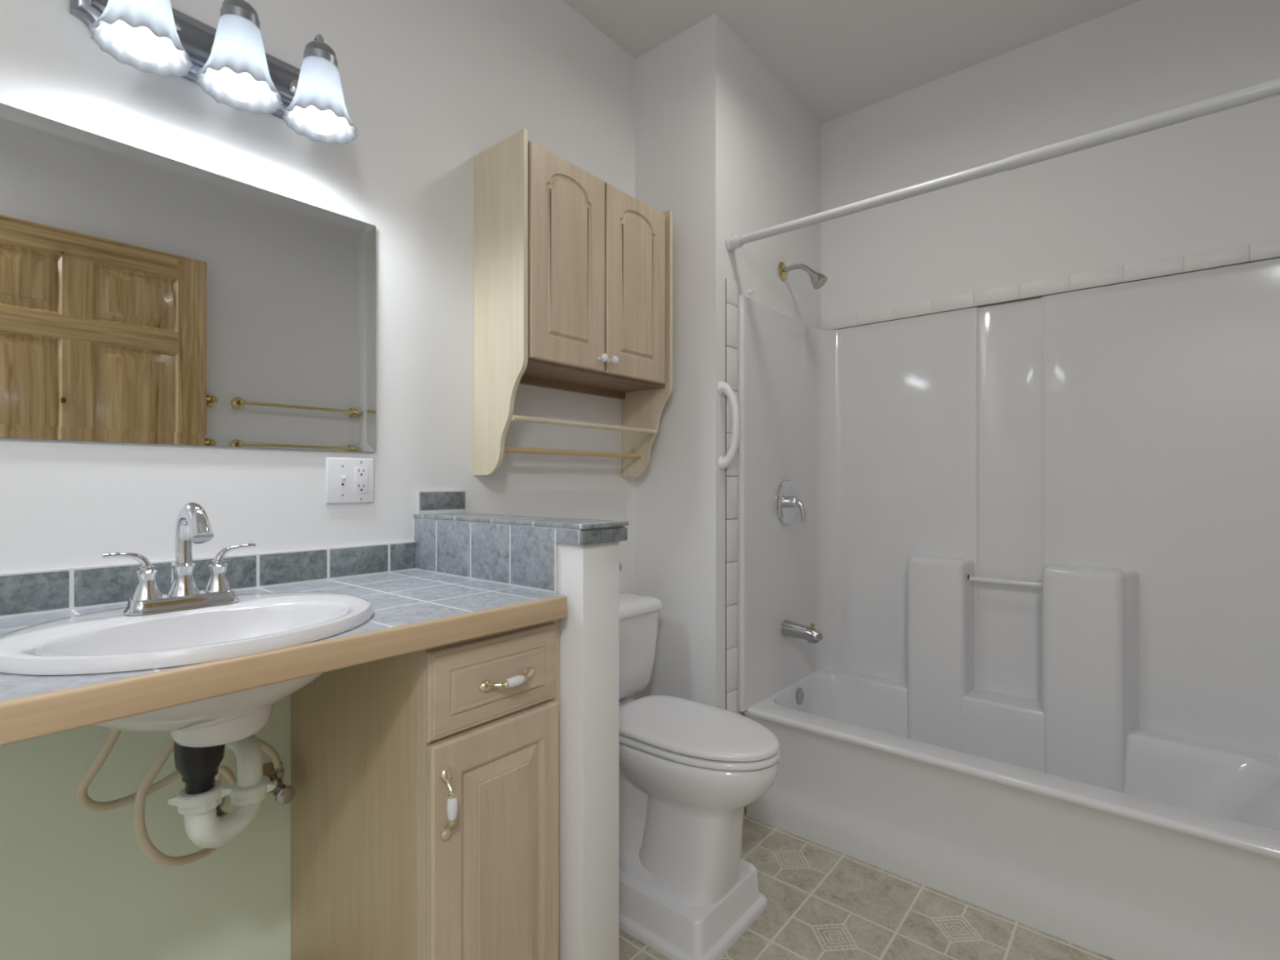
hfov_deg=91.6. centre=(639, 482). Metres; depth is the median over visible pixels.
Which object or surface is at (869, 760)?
basin
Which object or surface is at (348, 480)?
switch plate
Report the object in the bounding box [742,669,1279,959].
bathtub
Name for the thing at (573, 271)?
upper cabinet
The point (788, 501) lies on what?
shower valve
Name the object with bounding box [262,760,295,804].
valve
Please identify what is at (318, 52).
socket
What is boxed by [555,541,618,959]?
wall partition
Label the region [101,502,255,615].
faucet
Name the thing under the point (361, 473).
outlet
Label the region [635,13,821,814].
wall
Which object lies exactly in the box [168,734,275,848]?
trap
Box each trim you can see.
[725,278,737,713]
[820,238,1279,329]
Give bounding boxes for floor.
[618,813,1115,959]
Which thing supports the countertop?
on the vanity cabinet at (425, 803)
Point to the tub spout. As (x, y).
(788, 628)
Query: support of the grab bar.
attached to the wall at (722, 145)
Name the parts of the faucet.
handle, plate, spout, handle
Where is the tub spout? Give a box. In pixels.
[781,620,822,643]
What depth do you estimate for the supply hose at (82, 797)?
0.90 m
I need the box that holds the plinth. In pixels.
[618,858,767,959]
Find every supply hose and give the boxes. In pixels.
[75,728,280,811]
[133,737,236,866]
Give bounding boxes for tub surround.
[737,257,1279,755]
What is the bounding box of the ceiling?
[562,0,1142,124]
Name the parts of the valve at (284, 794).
knob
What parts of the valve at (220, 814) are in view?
knob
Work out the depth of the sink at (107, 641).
0.79 m
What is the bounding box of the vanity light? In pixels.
[69,0,357,144]
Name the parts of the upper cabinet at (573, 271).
panel, door, rail, knob, knob, door, panel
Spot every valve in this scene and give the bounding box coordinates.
[216,796,228,819]
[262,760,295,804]
[775,480,807,525]
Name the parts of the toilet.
tank, tank lid, lid, seat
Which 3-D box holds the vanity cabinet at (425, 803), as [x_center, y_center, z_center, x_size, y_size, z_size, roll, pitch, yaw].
[-0.400,0.643,1.165,0.531,0.814,0.272,0,0,40]
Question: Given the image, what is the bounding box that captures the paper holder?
[618,561,622,571]
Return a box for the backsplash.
[0,541,415,617]
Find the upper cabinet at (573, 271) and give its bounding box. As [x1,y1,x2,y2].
[473,128,672,476]
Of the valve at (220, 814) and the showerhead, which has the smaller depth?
the valve at (220, 814)
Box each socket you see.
[220,0,260,30]
[303,40,337,68]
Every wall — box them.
[0,0,635,959]
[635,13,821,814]
[821,0,1279,319]
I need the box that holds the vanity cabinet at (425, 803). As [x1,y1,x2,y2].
[290,618,559,959]
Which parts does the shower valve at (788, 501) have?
lever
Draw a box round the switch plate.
[325,457,373,503]
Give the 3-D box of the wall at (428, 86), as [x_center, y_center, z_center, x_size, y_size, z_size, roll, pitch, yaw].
[-0.995,-0.170,0.946,0.100,2.440,2.978,0,0,40]
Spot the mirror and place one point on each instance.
(146, 296)
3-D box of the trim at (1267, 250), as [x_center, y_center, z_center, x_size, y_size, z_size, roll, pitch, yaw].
[1.228,-0.607,1.971,1.375,0.053,0.008,0,0,40]
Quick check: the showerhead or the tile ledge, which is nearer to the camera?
the tile ledge
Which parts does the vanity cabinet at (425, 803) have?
handle, frame, drawer, door, handle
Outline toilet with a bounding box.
[618,591,780,906]
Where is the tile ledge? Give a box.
[413,490,628,592]
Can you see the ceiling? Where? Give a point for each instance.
(837, 58)
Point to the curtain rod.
(1268, 89)
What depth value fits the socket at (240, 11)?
1.03 m
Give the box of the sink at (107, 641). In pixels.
[0,591,373,747]
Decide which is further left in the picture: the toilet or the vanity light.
the vanity light
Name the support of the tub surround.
attached to the wall at (1210, 182)
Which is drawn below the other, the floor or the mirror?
the floor
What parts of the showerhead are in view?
arm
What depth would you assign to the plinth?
1.42 m
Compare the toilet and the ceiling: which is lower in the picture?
the toilet
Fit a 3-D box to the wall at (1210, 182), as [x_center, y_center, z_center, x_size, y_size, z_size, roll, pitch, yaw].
[1.301,-0.170,1.980,1.477,2.440,0.100,0,0,40]
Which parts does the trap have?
trap arm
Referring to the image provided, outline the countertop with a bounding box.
[0,569,566,746]
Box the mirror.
[0,102,375,452]
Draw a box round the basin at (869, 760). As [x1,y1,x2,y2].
[750,669,1279,847]
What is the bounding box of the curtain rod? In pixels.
[724,77,1279,253]
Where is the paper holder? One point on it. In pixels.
(620, 566)
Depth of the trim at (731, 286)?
1.89 m
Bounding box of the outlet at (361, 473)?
[354,466,368,493]
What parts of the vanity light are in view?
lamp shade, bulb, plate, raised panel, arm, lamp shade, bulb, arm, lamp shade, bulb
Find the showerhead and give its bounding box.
[777,262,827,288]
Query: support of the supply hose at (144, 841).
attached to the sink at (107, 641)
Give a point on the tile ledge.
(513, 550)
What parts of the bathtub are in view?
overflow plate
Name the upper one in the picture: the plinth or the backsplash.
the backsplash
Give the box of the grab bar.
[717,381,739,470]

